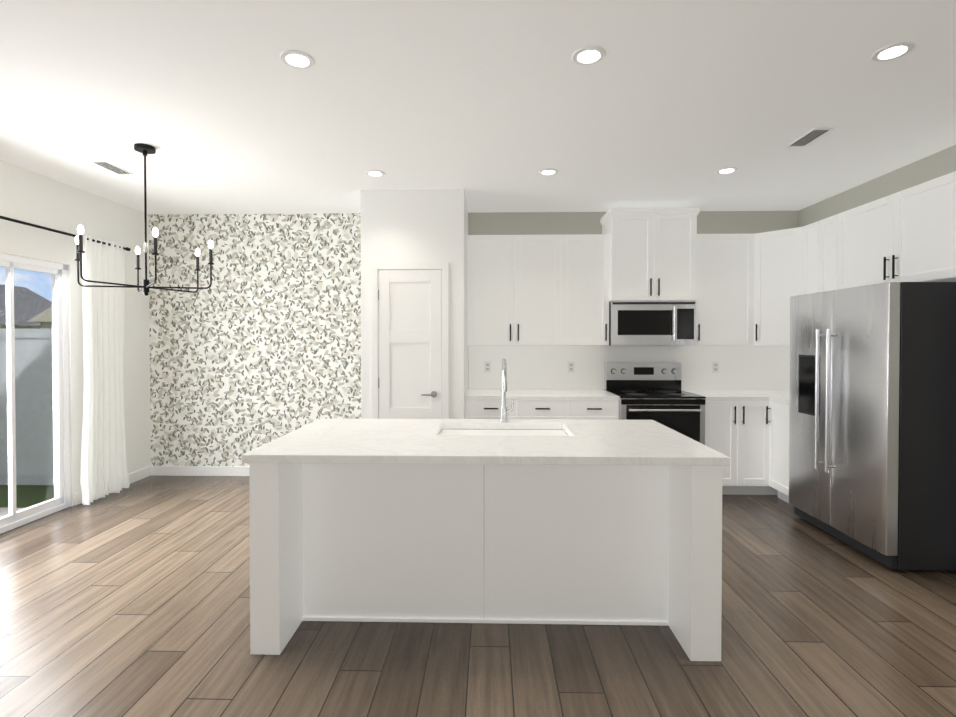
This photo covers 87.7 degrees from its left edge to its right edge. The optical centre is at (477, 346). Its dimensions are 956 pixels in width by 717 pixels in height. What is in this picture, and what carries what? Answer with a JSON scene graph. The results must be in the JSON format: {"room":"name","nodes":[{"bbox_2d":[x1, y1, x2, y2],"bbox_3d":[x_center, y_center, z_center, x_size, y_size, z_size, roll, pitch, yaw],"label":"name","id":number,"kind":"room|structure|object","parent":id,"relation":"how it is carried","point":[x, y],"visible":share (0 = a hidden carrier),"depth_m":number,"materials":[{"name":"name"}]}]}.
{"room":"kitchen","nodes":[
{"label":"kitchen","id":0,"kind":"room"},
{"bbox_2d":[0,160,150,531],"bbox_3d":[-3.621,-0.002,1.359,0.160,2.910,8.080,0,1,1],"label":"wall","id":1,"kind":"structure","parent":0,"point":[26,195],"depth_m":4.33,"materials":[{"name":"grey paint"}]},
{"bbox_2d":[0,253,69,533],"bbox_3d":[-3.557,0.346,3.342,0.095,2.063,1.816,0,1,1],"label":"sliding door","id":2,"kind":"structure","parent":1,"relation":"in","point":[14,518],"depth_m":4.05,"materials":[{"name":"clear glass"}]},
{"bbox_2d":[0,216,130,504],"bbox_3d":[-3.414,0.204,3.502,0.150,2.318,2.654,0,1,1],"label":"curtain","id":3,"kind":"object","parent":1,"relation":"hanging from","point":[104,471],"visible":1,"depth_m":4.47,"materials":[{"name":"white fabric"}]},
{"bbox_2d":[74,466,150,504],"bbox_3d":[-3.455,1.310,4.748,0.014,0.100,0.930,0,1,1],"label":"baseboard","id":4,"kind":"structure","parent":1,"relation":"attached to","point":[138,475],"depth_m":5.00,"materials":[{"name":"white wood"}]},
{"bbox_2d":[361,189,467,418],"bbox_3d":[-0.566,-0.011,4.768,0.910,2.740,0.800,0,1,1],"label":"wall","id":5,"kind":"structure","parent":0,"point":[415,226],"depth_m":4.36,"materials":[{"name":"white paint"}]},
{"bbox_2d":[371,263,448,418],"bbox_3d":[-0.596,0.315,4.339,0.678,2.099,0.064,0,1,1],"label":"pantry door","id":6,"kind":"structure","parent":5,"relation":"in","point":[407,382],"depth_m":4.36,"materials":[{"name":"white wood"}]},
{"bbox_2d":[148,211,795,465],"bbox_3d":[-0.109,-0.052,5.236,6.679,2.910,0.164,0,1,1],"label":"wall","id":7,"kind":"structure","parent":0,"point":[257,344],"depth_m":5.20,"materials":[{"name":"multicoloured paper"}]},
{"bbox_2d":[151,466,248,475],"bbox_3d":[-2.231,1.304,5.210,2.439,0.100,0.019,0,1,1],"label":"baseboard","id":8,"kind":"structure","parent":7,"relation":"attached to","point":[155,470],"depth_m":5.22,"materials":[{"name":"white wood"}]},
{"bbox_2d":[484,361,490,372],"bbox_3d":[0.098,0.207,5.140,0.072,0.116,0.006,0,1,1],"label":"electrical outlet","id":9,"kind":"object","parent":7,"relation":"attached to","point":[487,366],"visible":1,"depth_m":5.14,"materials":[{"name":"white plastic"}]},
{"bbox_2d":[467,235,522,344],"bbox_3d":[0.156,-0.550,4.972,0.516,1.068,0.340,0,1,1],"label":"upper cabinet","id":10,"kind":"object","parent":7,"relation":"attached to","point":[494,262],"depth_m":4.81,"materials":[{"name":"white wood"}]},
{"bbox_2d":[523,235,570,344],"bbox_3d":[0.582,-0.550,4.962,0.575,1.068,0.340,0,1,1],"label":"upper cabinet","id":11,"kind":"object","parent":7,"relation":"attached to","point":[546,258],"depth_m":4.80,"materials":[{"name":"white wood"}]},
{"bbox_2d":[568,361,574,372],"bbox_3d":[0.958,0.208,5.120,0.072,0.116,0.006,0,1,1],"label":"electrical outlet","id":12,"kind":"object","parent":7,"relation":"attached to","point":[571,366],"visible":1,"depth_m":5.12,"materials":[{"name":"white plastic"}]},
{"bbox_2d":[571,231,608,345],"bbox_3d":[1.008,-0.550,4.952,0.515,1.068,0.340,0,1,1],"label":"upper cabinet","id":13,"kind":"object","parent":7,"relation":"attached to","point":[589,305],"depth_m":4.79,"materials":[{"name":"white wood"}]},
{"bbox_2d":[600,208,662,302],"bbox_3d":[1.496,-0.873,4.904,0.460,0.868,0.405,0,1,1],"label":"upper cabinet","id":14,"kind":"object","parent":7,"relation":"attached to","point":[634,235],"depth_m":4.71,"materials":[{"name":"white wood"}]},
{"bbox_2d":[609,301,695,345],"bbox_3d":[1.666,-0.224,4.884,0.796,0.420,0.445,0,1,1],"label":"microwave","id":15,"kind":"object","parent":14,"relation":"attached to","point":[652,323],"visible":0.96,"depth_m":4.71,"materials":[{"name":"grey metal"}]},
{"bbox_2d":[663,208,698,302],"bbox_3d":[1.837,-0.873,4.896,0.459,0.868,0.405,0,1,1],"label":"upper cabinet","id":16,"kind":"object","parent":7,"relation":"attached to","point":[680,236],"depth_m":4.70,"materials":[{"name":"white wood"}]},
{"bbox_2d":[712,362,718,372],"bbox_3d":[2.428,0.208,5.086,0.072,0.116,0.006,0,1,1],"label":"electrical outlet","id":17,"kind":"object","parent":7,"relation":"attached to","point":[715,367],"visible":1,"depth_m":5.08,"materials":[{"name":"white plastic"}]},
{"bbox_2d":[696,234,750,345],"bbox_3d":[2.377,-0.549,4.902,0.616,1.068,0.376,0,1,1],"label":"upper cabinet","id":18,"kind":"object","parent":7,"relation":"attached to","point":[740,289],"depth_m":4.76,"materials":[{"name":"white wood"}]},
{"bbox_2d":[751,227,802,345],"bbox_3d":[2.911,-0.547,4.743,0.671,1.068,0.670,0,1,1],"label":"upper cabinet","id":19,"kind":"object","parent":7,"relation":"attached to","point":[774,254],"depth_m":4.63,"materials":[{"name":"white wood"}]},
{"bbox_2d":[0,476,955,716],"bbox_3d":[-0.187,1.434,1.297,7.030,0.060,8.080,0,1,1],"label":"floor","id":20,"kind":"structure","parent":0,"point":[133,600],"depth_m":2.34,"materials":[{"name":"brown wood"}]},
{"bbox_2d":[249,426,721,660],"bbox_3d":[0.035,0.948,2.719,2.108,0.875,0.995,0,1,1],"label":"kitchen island","id":21,"kind":"object","parent":20,"relation":"on","point":[504,520],"depth_m":2.50,"materials":[{"name":"wood"}]},
{"bbox_2d":[242,419,729,465],"bbox_3d":[0.035,0.496,2.690,2.144,0.051,1.020,0,1,1],"label":"island countertop","id":22,"kind":"structure","parent":21,"relation":"on","point":[322,442],"depth_m":2.42,"materials":[{"name":"white stone"}]},
{"bbox_2d":[439,429,567,434],"bbox_3d":[0.145,0.614,2.854,0.764,0.212,0.414,0,1,1],"label":"sink","id":23,"kind":"object","parent":22,"relation":"in","point":[442,431],"depth_m":2.95,"materials":[{"name":"white ceramic"}]},
{"bbox_2d":[498,358,513,421],"bbox_3d":[0.176,0.268,3.024,0.096,0.397,0.221,0,1,1],"label":"faucet","id":24,"kind":"object","parent":22,"relation":"on","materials":[{"name":"silver metal"}]},
{"bbox_2d":[466,398,577,419],"bbox_3d":[0.389,0.921,4.845,0.989,0.875,0.620,0,1,1],"label":"base cabinet","id":25,"kind":"object","parent":20,"relation":"on","point":[476,408],"depth_m":4.53,"materials":[{"name":"white wood"}]},
{"bbox_2d":[466,390,617,397],"bbox_3d":[0.591,0.462,4.831,1.394,0.038,0.628,0,1,1],"label":"countertop","id":26,"kind":"structure","parent":25,"relation":"on","point":[471,393],"depth_m":4.66,"materials":[{"name":"white stone"}]},
{"bbox_2d":[578,398,619,419],"bbox_3d":[1.026,0.921,4.831,0.524,0.875,0.620,0,1,1],"label":"base cabinet","id":27,"kind":"object","parent":20,"relation":"on","point":[588,408],"depth_m":4.51,"materials":[{"name":"white wood"}]},
{"bbox_2d":[604,362,705,444],"bbox_3d":[1.668,0.762,4.758,0.759,1.195,0.707,0,1,1],"label":"range","id":28,"kind":"object","parent":20,"relation":"on","point":[649,391],"visible":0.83,"depth_m":4.50,"materials":[{"name":"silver metal"}]},
{"bbox_2d":[705,398,729,494],"bbox_3d":[2.230,0.921,4.802,0.358,0.875,0.620,0,1,1],"label":"base cabinet","id":29,"kind":"object","parent":20,"relation":"on","point":[717,410],"depth_m":4.50,"materials":[{"name":"white wood"}]},
{"bbox_2d":[730,398,769,494],"bbox_3d":[2.468,0.922,4.776,0.358,0.875,0.661,0,1,1],"label":"base cabinet","id":30,"kind":"object","parent":20,"relation":"on","point":[747,415],"depth_m":4.49,"materials":[{"name":"white wood"}]},
{"bbox_2d":[682,390,789,397],"bbox_3d":[2.649,0.463,4.783,1.197,0.038,0.628,0,1,1],"label":"countertop","id":31,"kind":"structure","parent":30,"relation":"on","point":[707,393],"depth_m":4.75,"materials":[{"name":"white stone"}]},
{"bbox_2d":[770,398,789,401],"bbox_3d":[2.921,0.470,4.245,0.628,0.038,0.433,0,1,1],"label":"countertop","id":32,"kind":"structure","parent":30,"relation":"on","point":[771,399],"depth_m":4.34,"materials":[{"name":"white stone"}]},
{"bbox_2d":[766,402,789,503],"bbox_3d":[2.905,0.928,4.266,0.660,0.875,0.462,0,1,1],"label":"base cabinet","id":33,"kind":"object","parent":20,"relation":"on","point":[777,413],"depth_m":4.37,"materials":[{"name":"white wood"}]},
{"bbox_2d":[789,282,955,570],"bbox_3d":[2.806,0.478,3.519,0.764,1.755,1.000,0,1,1],"label":"fridge","id":34,"kind":"object","parent":20,"relation":"on","point":[872,439],"visible":1,"depth_m":3.09,"materials":[{"name":"grey metal"}]},
{"bbox_2d":[0,0,955,214],"bbox_3d":[-0.187,-1.396,1.261,7.030,0.120,8.080,0,1,1],"label":"ceiling","id":35,"kind":"structure","parent":0,"point":[487,106],"depth_m":2.74,"materials":[{"name":"white paint"}]},
{"bbox_2d":[89,160,133,174],"bbox_3d":[-2.783,-1.363,3.792,0.116,0.009,0.300,0,1,1],"label":"ceiling vent","id":36,"kind":"object","parent":35,"relation":"in","point":[105,164],"visible":1,"depth_m":3.77,"materials":[{"name":"white metal"}]},
{"bbox_2d":[74,143,213,295],"bbox_3d":[-2.268,-0.856,3.397,0.839,1.013,0.818,0,1,1],"label":"chandelier","id":37,"kind":"object","parent":35,"relation":"hanging from","point":[145,149],"visible":1,"depth_m":3.39,"materials":[{"name":"black metal"}]},
{"bbox_2d":[280,50,314,68],"bbox_3d":[-0.847,-1.346,2.337,0.156,0.007,0.156,0,1,1],"label":"recessed light","id":38,"kind":"object","parent":35,"relation":"in","point":[297,59],"visible":1,"depth_m":2.33,"materials":[{"name":"white plastic"}]},
{"bbox_2d":[365,170,384,176],"bbox_3d":[-0.810,-1.366,3.926,0.156,0.007,0.156,0,1,1],"label":"recessed light","id":39,"kind":"object","parent":35,"relation":"in","point":[375,173],"visible":1,"depth_m":3.91,"materials":[{"name":"white plastic"}]},
{"bbox_2d":[538,168,557,175],"bbox_3d":[0.550,-1.366,3.895,0.156,0.007,0.156,0,1,1],"label":"recessed light","id":40,"kind":"object","parent":35,"relation":"in","point":[548,172],"visible":1,"depth_m":3.89,"materials":[{"name":"white"}]},
{"bbox_2d":[572,46,605,65],"bbox_3d":[0.513,-1.345,2.305,0.156,0.007,0.156,0,1,1],"label":"recessed light","id":41,"kind":"object","parent":35,"relation":"in","point":[588,55],"visible":1,"depth_m":2.29,"materials":[{"name":"white plastic"}]},
{"bbox_2d":[716,167,737,173],"bbox_3d":[1.929,-1.365,3.863,0.156,0.007,0.156,0,1,1],"label":"recessed light","id":42,"kind":"object","parent":35,"relation":"in","point":[727,170],"visible":0.94,"depth_m":3.84,"materials":[{"name":"white plastic"}]},
{"bbox_2d":[786,127,833,146],"bbox_3d":[2.145,-1.356,3.228,0.116,0.009,0.300,0,1,1],"label":"ceiling vent","id":43,"kind":"object","parent":35,"relation":"in","point":[811,135],"visible":1,"depth_m":3.20,"materials":[{"name":"white metal"}]},
{"bbox_2d":[871,41,914,61],"bbox_3d":[1.892,-1.345,2.273,0.156,0.007,0.156,0,1,1],"label":"recessed light","id":44,"kind":"object","parent":35,"relation":"in","point":[893,51],"visible":1,"depth_m":2.26,"materials":[{"name":"white plastic"}]},
{"bbox_2d":[796,145,955,227],"bbox_3d":[3.247,0.000,1.198,0.160,2.910,8.080,0,1,1],"label":"wall","id":45,"kind":"structure","parent":0,"point":[941,163],"depth_m":3.96,"materials":[{"name":"grey paint"}]},
{"bbox_2d":[799,219,822,294],"bbox_3d":[3.050,-0.542,4.341,0.376,1.068,0.334,0,1,1],"label":"upper cabinet","id":46,"kind":"object","parent":45,"relation":"attached to","point":[811,257],"depth_m":4.33,"materials":[{"name":"white wood"}]},
{"bbox_2d":[823,212,842,291],"bbox_3d":[3.062,-0.539,4.118,0.340,1.068,0.351,0,1,1],"label":"upper cabinet","id":47,"kind":"object","parent":45,"relation":"attached to","point":[833,225],"depth_m":4.05,"materials":[{"name":"white wood"}]},
{"bbox_2d":[843,198,882,288],"bbox_3d":[3.053,-0.748,3.691,0.340,0.640,0.617,0,1,1],"label":"upper cabinet","id":48,"kind":"object","parent":45,"relation":"attached to","point":[863,224],"depth_m":3.74,"materials":[{"name":"white wood"}]},
{"bbox_2d":[883,171,955,282],"bbox_3d":[3.041,-0.741,3.193,0.340,0.640,0.617,0,1,1],"label":"upper cabinet","id":49,"kind":"object","parent":45,"relation":"attached to","point":[919,221],"depth_m":3.23,"materials":[{"name":"white wood"}]},
{"label":"outside","id":50,"kind":"structure","parent":0,"visible":0},
{"bbox_2d":[0,485,53,507],"bbox_3d":[-31.345,1.461,25.553,56.320,0.100,90.000,0,1,1],"label":"lawn","id":51,"kind":"structure","parent":50,"point":[29,495],"depth_m":5.59,"materials":[{"name":"green plant"}]},
{"bbox_2d":[0,508,24,516],"bbox_3d":[-4.230,1.567,3.364,1.130,0.259,2.100,0,1,1],"label":"stoop","id":52,"kind":"object","parent":51,"relation":"on","point":[5,510],"depth_m":4.32,"materials":[{"name":"grey concrete"}]},
{"bbox_2d":[0,284,51,328],"bbox_3d":[-30.458,-1.264,27.498,9.800,5.300,11.800,0,1,1],"label":"house","id":53,"kind":"structure","parent":51,"relation":"on","point":[39,305],"depth_m":30.34,"materials":[{"name":"beige"}]},
{"bbox_2d":[0,329,53,484],"bbox_3d":[-9.675,0.688,5.981,12.020,1.949,0.160,0,1,1],"label":"fence","id":54,"kind":"object","parent":51,"relation":"on","point":[30,340],"depth_m":5.86,"materials":[{"name":"white plastic"}]}
]}

